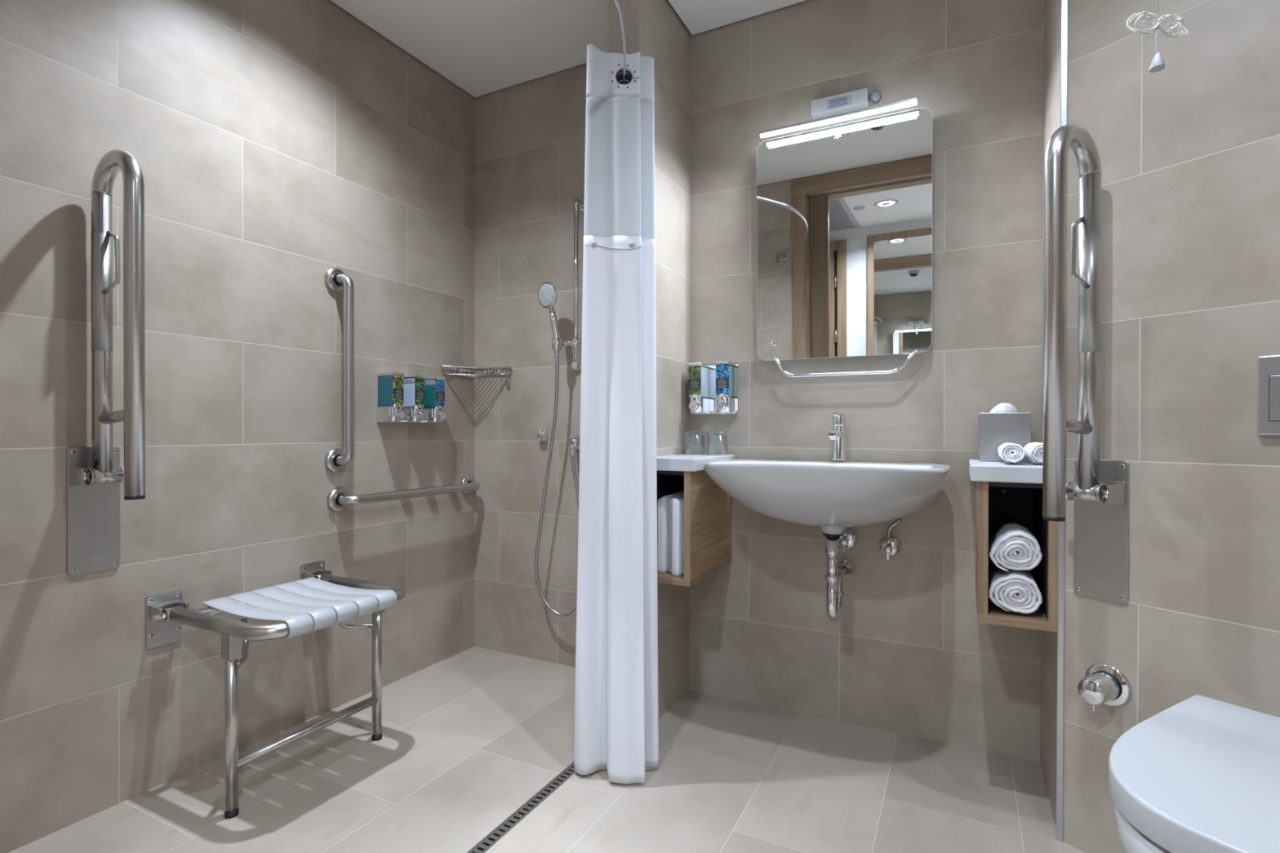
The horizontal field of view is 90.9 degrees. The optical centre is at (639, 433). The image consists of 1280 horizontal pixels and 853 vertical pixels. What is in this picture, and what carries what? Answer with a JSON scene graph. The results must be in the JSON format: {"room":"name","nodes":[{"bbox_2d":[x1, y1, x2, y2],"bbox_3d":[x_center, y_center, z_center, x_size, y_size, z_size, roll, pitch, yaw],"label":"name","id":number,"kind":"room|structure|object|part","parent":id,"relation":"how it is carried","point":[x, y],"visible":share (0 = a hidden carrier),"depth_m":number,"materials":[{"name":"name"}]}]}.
{"room":"accessible hotel bathroom","nodes":[
{"label":"accessible hotel bathroom","id":0,"kind":"room"},
{"bbox_2d":[0,0,474,852],"bbox_3d":[-1.188,-0.277,1.922,0.100,2.510,2.075,0,0,27],"label":"wall","id":1,"kind":"structure","parent":0,"point":[277,145],"depth_m":1.79,"materials":[{"name":"tile"}]},
{"bbox_2d":[66,149,145,575],"bbox_3d":[-1.236,-0.164,1.490,0.210,1.002,0.110,0,0,27],"label":"rail","id":2,"kind":"object","parent":1,"relation":"attached to","point":[95,473],"visible":1,"depth_m":1.50,"materials":[{"name":"grey metal"}]},
{"bbox_3d":[-1.329,0.184,1.535,0.005,0.306,0.104,0,0,27],"label":"wall plate","id":3,"kind":"part","parent":2,"relation":"part of","materials":[{"name":"grey metal"}]},
{"bbox_2d":[324,266,354,472],"bbox_3d":[-0.991,-0.214,2.107,0.084,0.690,0.082,0,0,27],"label":"grab bar","id":4,"kind":"object","parent":1,"relation":"attached to","point":[334,277],"visible":1,"depth_m":2.08,"materials":[{"name":"grey metal"}]},
{"bbox_2d":[326,475,479,511],"bbox_3d":[-0.845,0.221,2.396,0.084,0.082,0.710,0,0,27],"label":"grab bar","id":5,"kind":"object","parent":1,"relation":"attached to","point":[337,496],"visible":1,"depth_m":2.24,"materials":[{"name":"grey metal"}]},
{"bbox_2d":[376,372,446,422],"bbox_3d":[-0.850,-0.132,2.368,0.099,0.178,0.256,0,0,27],"label":"soap dispenser","id":6,"kind":"object","parent":1,"relation":"attached to","point":[401,397],"visible":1,"depth_m":2.34,"materials":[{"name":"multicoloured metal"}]},
{"bbox_3d":[-0.866,-0.145,2.262,0.001,0.034,0.046,0,0,27],"label":"text panel","id":7,"kind":"part","parent":6,"relation":"part of","materials":[{"name":"black"}]},
{"bbox_3d":[-0.820,-0.145,2.353,0.001,0.034,0.046,0,0,27],"label":"text panel","id":8,"kind":"part","parent":6,"relation":"part of","materials":[{"name":"black"}]},
{"bbox_3d":[-0.774,-0.146,2.443,0.001,0.034,0.046,0,0,27],"label":"text panel","id":9,"kind":"part","parent":6,"relation":"part of","materials":[{"name":"black"}]},
{"bbox_2d":[8,646,1084,852],"bbox_3d":[-0.072,0.978,0.603,3.900,0.080,3.420,0,0,27],"label":"floor","id":10,"kind":"structure","parent":0,"point":[470,736],"depth_m":1.65,"materials":[{"name":"tile"}]},
{"bbox_2d":[146,560,404,818],"bbox_3d":[-0.965,0.675,1.762,0.452,0.510,0.521,0,0,27],"label":"shower bench","id":11,"kind":"object","parent":10,"relation":"on","point":[320,599],"visible":1,"depth_m":1.66,"materials":[{"name":"grey"}]},
{"bbox_3d":[-1.261,0.490,1.672,0.005,0.141,0.084,0,0,27],"label":"wall plate","id":12,"kind":"part","parent":11,"relation":"part of","materials":[{"name":"grey metal"}]},
{"bbox_3d":[-0.996,0.710,1.538,0.028,0.418,0.028,0,0,27],"label":"leg","id":13,"kind":"part","parent":11,"relation":"part of","materials":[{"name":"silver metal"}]},
{"bbox_3d":[-0.947,0.472,1.752,0.402,0.037,0.466,0,0,27],"label":"seat frame","id":14,"kind":"part","parent":11,"relation":"part of","materials":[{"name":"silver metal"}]},
{"bbox_3d":[-1.066,0.488,2.054,0.005,0.141,0.084,0,0,27],"label":"wall plate","id":15,"kind":"part","parent":11,"relation":"part of","materials":[{"name":"grey metal"}]},
{"bbox_3d":[-0.801,0.708,1.920,0.028,0.418,0.028,0,0,27],"label":"leg","id":16,"kind":"part","parent":11,"relation":"part of","materials":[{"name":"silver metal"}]},
{"bbox_2d":[466,761,575,852],"bbox_3d":[-0.344,0.961,1.449,0.036,0.054,1.140,0,0,27],"label":"linear drain","id":17,"kind":"object","parent":10,"relation":"in","point":[515,818],"visible":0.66,"depth_m":1.55,"materials":[{"name":"stainless steel"}]},
{"bbox_2d":[1108,694,1279,852],"bbox_3d":[0.948,0.713,0.910,0.597,0.452,0.379,0,0,-32],"label":"toilet","id":18,"kind":"object","parent":10,"relation":"on","point":[1201,774],"visible":1,"depth_m":0.89,"materials":[{"name":"white ceramic"}]},
{"bbox_2d":[330,0,806,97],"bbox_3d":[-0.080,-1.440,0.563,3.680,0.072,3.262,0,0,27],"label":"ceiling","id":19,"kind":"structure","parent":0,"point":[482,46],"depth_m":2.24,"materials":[{"name":"white paint"}]},
{"bbox_2d":[1126,0,1188,72],"bbox_3d":[0.829,-1.001,1.006,0.097,0.836,0.020,0,0,5],"label":"pull cord","id":20,"kind":"object","parent":19,"relation":"hanging from","point":[1157,64],"visible":1,"depth_m":1.01,"materials":[{"name":"white plastic"}]},
{"bbox_3d":[0.828,-1.046,1.006,0.002,0.748,0.002,0,0,27],"label":"cord","id":21,"kind":"part","parent":20,"relation":"part of","materials":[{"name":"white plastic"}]},
{"bbox_2d":[608,0,690,719],"bbox_3d":[0.063,-0.276,2.164,0.107,2.510,0.505,0,0,27],"label":"wall partition","id":22,"kind":"structure","parent":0,"point":[654,28],"depth_m":2.12,"materials":[{"name":"tile"}]},
{"bbox_2d":[613,0,626,84],"bbox_3d":[-0.295,-0.965,1.228,0.299,0.044,1.474,0,0,30],"label":"rail","id":23,"kind":"object","parent":22,"relation":"attached to","point":[616,2],"visible":0.56,"depth_m":1.51,"materials":[{"name":"silver metal"}]},
{"bbox_2d":[573,44,658,783],"bbox_3d":[-0.061,-0.069,1.766,0.232,1.976,0.227,0,0,1],"label":"shower curtain","id":24,"kind":"object","parent":23,"relation":"hanging from","point":[616,713],"visible":1,"depth_m":1.71,"materials":[{"name":"white fabric"}]},
{"bbox_3d":[-0.053,-0.721,1.786,0.194,0.393,0.173,0,0,3],"label":"sheer panel","id":25,"kind":"part","parent":24,"relation":"part of","materials":[{"name":"white fabric"}]},
{"bbox_2d":[656,470,731,586],"bbox_3d":[0.165,0.281,2.072,0.160,0.342,0.380,0,0,27],"label":"shelf box","id":26,"kind":"object","parent":22,"relation":"attached to","point":[707,507],"visible":0.56,"depth_m":1.98,"materials":[{"name":"brown wood"}]},
{"bbox_2d":[657,490,684,573],"bbox_3d":[0.142,0.311,2.094,0.053,0.240,0.318,0,0,27],"label":"folded towel","id":27,"kind":"object","parent":26,"relation":"in","point":[664,504],"visible":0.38,"depth_m":1.96,"materials":[{"name":"white fabric"}]},
{"bbox_2d":[671,497,684,576],"bbox_3d":[0.189,0.314,2.062,0.056,0.236,0.335,0,0,27],"label":"folded towel","id":28,"kind":"object","parent":26,"relation":"in","point":[677,504],"visible":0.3,"depth_m":1.92,"materials":[{"name":"white fabric"}]},
{"bbox_3d":[0.164,0.442,2.074,0.159,0.020,0.379,0,0,27],"label":"panel","id":29,"kind":"part","parent":26,"relation":"part of","materials":[{"name":"brown wood"}]},
{"bbox_2d":[656,453,737,471],"bbox_3d":[0.170,0.091,2.062,0.178,0.038,0.391,0,0,27],"label":"countertop","id":30,"kind":"structure","parent":26,"relation":"on","point":[682,462],"depth_m":1.89,"materials":[{"name":"grey"}]},
{"bbox_2d":[706,431,728,455],"bbox_3d":[0.260,0.031,2.119,0.069,0.079,0.069,0,0,27],"label":"drinking glass","id":31,"kind":"object","parent":30,"relation":"on","point":[707,432],"visible":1,"depth_m":2.11,"materials":[{"name":"clear glass"}]},
{"bbox_3d":[0.226,0.272,2.041,0.020,0.322,0.379,0,0,27],"label":"panel","id":32,"kind":"part","parent":26,"relation":"part of","materials":[{"name":"brown wood"}]},
{"bbox_2d":[474,0,1044,762],"bbox_3d":[0.234,-0.276,2.304,2.086,2.510,0.100,0,0,27],"label":"wall","id":33,"kind":"structure","parent":0,"point":[908,652],"depth_m":2.08,"materials":[{"name":"tile"}]},
{"bbox_2d":[440,362,511,386],"bbox_3d":[-0.672,-0.244,2.593,0.209,0.099,0.210,0,0,27],"label":"wire basket","id":34,"kind":"object","parent":33,"relation":"attached to","point":[460,370],"visible":1,"depth_m":2.63,"materials":[{"name":"silver metal"}]},
{"bbox_2d":[537,427,546,440],"bbox_3d":[-0.399,0.003,2.554,0.038,0.052,0.028,0,0,27],"label":"wall hook","id":35,"kind":"object","parent":33,"relation":"attached to","point":[542,436],"visible":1,"depth_m":2.55,"materials":[{"name":"silver metal"}]},
{"bbox_2d":[551,197,584,372],"bbox_3d":[-0.270,-0.580,2.447,0.139,0.678,0.088,0,0,1],"label":"riser rail","id":36,"kind":"object","parent":33,"relation":"attached to","point":[579,205],"visible":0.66,"depth_m":2.42,"materials":[{"name":"silver metal"}]},
{"bbox_2d":[534,281,578,617],"bbox_3d":[-0.322,0.067,2.431,0.223,1.295,0.089,0,0,18],"label":"shower","id":37,"kind":"object","parent":36,"relation":"attached to","point":[547,293],"visible":0.94,"depth_m":2.44,"materials":[{"name":"silver metal"}]},
{"bbox_3d":[-0.330,-0.393,2.426,0.044,0.188,0.029,0,0,-3],"label":"handle","id":38,"kind":"part","parent":37,"relation":"part of","materials":[{"name":"silver metal"}]},
{"bbox_3d":[-0.245,-0.578,2.433,0.021,0.660,0.021,0,0,27],"label":"rail","id":39,"kind":"part","parent":36,"relation":"part of","materials":[{"name":"silver metal"}]},
{"bbox_2d":[568,435,579,455],"bbox_3d":[-0.250,0.044,2.465,0.058,0.077,0.057,0,0,27],"label":"outlet","id":40,"kind":"object","parent":33,"relation":"attached to","point":[574,442],"visible":0.71,"depth_m":2.44,"materials":[{"name":"silver metal"}]},
{"bbox_2d":[688,360,738,414],"bbox_3d":[0.247,-0.158,2.186,0.167,0.178,0.099,0,0,27],"label":"soap dispenser","id":41,"kind":"object","parent":33,"relation":"attached to","point":[713,389],"visible":1,"depth_m":2.18,"materials":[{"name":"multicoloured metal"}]},
{"bbox_3d":[0.189,-0.172,2.179,0.046,0.034,0.001,0,0,27],"label":"text panel","id":42,"kind":"part","parent":41,"relation":"part of","materials":[{"name":"black"}]},
{"bbox_3d":[0.279,-0.171,2.133,0.046,0.034,0.001,0,0,27],"label":"text panel","id":43,"kind":"part","parent":41,"relation":"part of","materials":[{"name":"black"}]},
{"bbox_2d":[702,459,951,534],"bbox_3d":[0.512,0.181,1.800,0.669,0.220,0.542,0,0,27],"label":"basin","id":44,"kind":"object","parent":33,"relation":"attached to","point":[832,496],"visible":1,"depth_m":1.61,"materials":[{"name":"grey ceramic"}]},
{"bbox_2d":[827,412,846,460],"bbox_3d":[0.601,0.008,1.931,0.045,0.146,0.134,0,0,27],"label":"tap","id":45,"kind":"object","parent":44,"relation":"on","point":[837,435],"visible":1,"depth_m":1.95,"materials":[{"name":"silver metal"}]},
{"bbox_3d":[0.595,0.002,1.919,0.026,0.018,0.108,0,0,27],"label":"spout","id":46,"kind":"part","parent":45,"relation":"part of","materials":[{"name":"silver metal"}]},
{"bbox_3d":[0.605,-0.061,1.938,0.018,0.008,0.097,0,0,27],"label":"lever","id":47,"kind":"part","parent":45,"relation":"part of","materials":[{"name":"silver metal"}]},
{"bbox_2d":[822,533,856,622],"bbox_3d":[0.605,0.425,1.927,0.072,0.269,0.239,0,0,27],"label":"trap","id":48,"kind":"object","parent":44,"relation":"attached to","point":[840,571],"visible":0.98,"depth_m":1.83,"materials":[{"name":"silver metal"}]},
{"bbox_2d":[759,87,918,137],"bbox_3d":[0.620,-1.014,1.975,0.466,0.120,0.130,0,0,27],"label":"light","id":49,"kind":"object","parent":33,"relation":"attached to","point":[855,104],"visible":1,"depth_m":1.97,"materials":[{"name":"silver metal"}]},
{"bbox_2d":[756,107,933,377],"bbox_3d":[0.636,-0.570,1.995,0.527,0.778,0.091,0,0,26],"label":"mirror","id":50,"kind":"object","parent":33,"relation":"attached to","point":[844,211],"visible":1,"depth_m":1.95,"materials":[{"name":"silver glass"}]},
{"bbox_3d":[0.628,-0.216,1.959,0.431,0.072,0.011,0,0,27],"label":"tilt handle","id":51,"kind":"part","parent":50,"relation":"part of","materials":[{"name":"silver metal"}]},
{"bbox_2d":[840,526,857,551],"bbox_3d":[0.652,0.307,2.001,0.067,0.130,0.066,0,0,27],"label":"angle valve","id":52,"kind":"object","parent":33,"relation":"attached to","point":[849,539],"visible":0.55,"depth_m":2.01,"materials":[{"name":"silver metal"}]},
{"bbox_2d":[878,518,902,559],"bbox_3d":[0.769,0.320,1.941,0.071,0.131,0.066,0,0,27],"label":"angle valve","id":53,"kind":"object","parent":33,"relation":"attached to","point":[890,546],"visible":0.98,"depth_m":1.95,"materials":[{"name":"silver metal"}]},
{"bbox_2d":[1040,0,1061,828],"bbox_3d":[1.081,-0.270,1.603,0.060,2.510,0.379,0,0,27],"label":"wall","id":54,"kind":"structure","parent":0,"point":[1052,18],"depth_m":1.62,"materials":[{"name":"tile"}]},
{"bbox_2d":[975,481,1057,632],"bbox_3d":[0.978,0.285,1.657,0.164,0.342,0.380,0,0,27],"label":"shelf box","id":55,"kind":"object","parent":54,"relation":"attached to","point":[994,501],"visible":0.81,"depth_m":1.52,"materials":[{"name":"brown wood"}]},
{"bbox_3d":[0.915,0.275,1.690,0.020,0.322,0.379,0,0,27],"label":"panel","id":56,"kind":"part","parent":55,"relation":"part of","materials":[{"name":"brown wood"}]},
{"bbox_2d":[968,458,1042,484],"bbox_3d":[0.968,0.095,1.655,0.182,0.038,0.391,0,0,27],"label":"countertop","id":57,"kind":"structure","parent":55,"relation":"on","point":[1031,472],"depth_m":1.50,"materials":[{"name":"grey"}]},
{"bbox_2d":[977,403,1031,462],"bbox_3d":[1.008,-0.005,1.748,0.121,0.160,0.121,0,0,27],"label":"tissue box","id":58,"kind":"object","parent":57,"relation":"on","point":[1003,424],"visible":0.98,"depth_m":1.70,"materials":[{"name":"grey"}]},
{"bbox_2d":[997,442,1025,462],"bbox_3d":[0.944,0.048,1.605,0.052,0.047,0.160,0,0,27],"label":"towel","id":59,"kind":"object","parent":57,"relation":"on","point":[1011,452],"visible":1,"depth_m":1.55,"materials":[{"name":"white fabric"}]},
{"bbox_2d":[1023,442,1043,462],"bbox_3d":[0.999,0.046,1.583,0.051,0.049,0.148,0,0,24],"label":"towel","id":60,"kind":"object","parent":57,"relation":"on","point":[1033,451],"visible":0.53,"depth_m":1.54,"materials":[{"name":"white fabric"}]},
{"bbox_3d":[0.978,0.446,1.658,0.164,0.020,0.379,0,0,27],"label":"panel","id":61,"kind":"part","parent":55,"relation":"part of","materials":[{"name":"brown wood"}]},
{"bbox_2d":[988,558,1042,613],"bbox_3d":[0.964,0.382,1.636,0.111,0.093,0.308,0,0,27],"label":"bath towel","id":62,"kind":"object","parent":55,"relation":"on","point":[1013,590],"visible":0.91,"depth_m":1.51,"materials":[{"name":"white fabric"}]},
{"bbox_2d":[988,516,1042,571],"bbox_3d":[0.962,0.281,1.634,0.110,0.098,0.313,0,0,27],"label":"bath towel","id":63,"kind":"object","parent":62,"relation":"on","point":[1012,545],"visible":1,"depth_m":1.51,"materials":[{"name":"white fabric"}]},
{"bbox_3d":[1.043,0.276,1.624,0.020,0.322,0.379,0,0,27],"label":"panel","id":64,"kind":"part","parent":55,"relation":"part of","materials":[{"name":"brown wood"}]},
{"bbox_2d":[1056,0,1068,841],"bbox_3d":[0.972,-0.253,1.447,0.014,2.377,0.016,0,0,43],"label":"trim","id":65,"kind":"structure","parent":54,"relation":"attached to","point":[1064,3],"depth_m":1.44,"materials":[{"name":"silver metal"}]},
{"bbox_2d":[1062,0,1279,852],"bbox_3d":[1.409,-0.265,0.825,0.100,2.510,1.523,0,0,-32],"label":"wall","id":66,"kind":"structure","parent":0,"point":[1188,149],"depth_m":1.26,"materials":[{"name":"tile"}]},
{"bbox_2d":[1042,123,1129,604],"bbox_3d":[0.914,-0.139,1.323,0.224,1.002,0.110,0,0,-32],"label":"rail","id":67,"kind":"object","parent":66,"relation":"attached to","point":[1100,491],"visible":1,"depth_m":1.33,"materials":[{"name":"grey metal"}]},
{"bbox_3d":[1.008,0.209,1.379,0.005,0.306,0.104,0,0,-32],"label":"wall plate","id":68,"kind":"part","parent":67,"relation":"part of","materials":[{"name":"grey metal"}]},
{"bbox_2d":[1077,662,1132,711],"bbox_3d":[0.983,0.545,1.350,0.078,0.090,0.090,0,0,-32],"label":"valve","id":69,"kind":"object","parent":66,"relation":"attached to","point":[1104,683],"visible":1,"depth_m":1.34,"materials":[{"name":"silver metal"}]},
{"bbox_3d":[0.977,0.545,1.346,0.063,0.057,0.057,0,0,-32],"label":"knob","id":70,"kind":"part","parent":69,"relation":"part of","materials":[{"name":"silver metal"}]},
{"bbox_2d":[1256,355,1279,435],"bbox_3d":[1.200,-0.069,1.056,0.015,0.145,0.246,0,0,-32],"label":"flush plate","id":71,"kind":"object","parent":66,"relation":"attached to","point":[1268,366],"visible":1,"depth_m":1.14,"materials":[{"name":"silver metal"}]}
]}

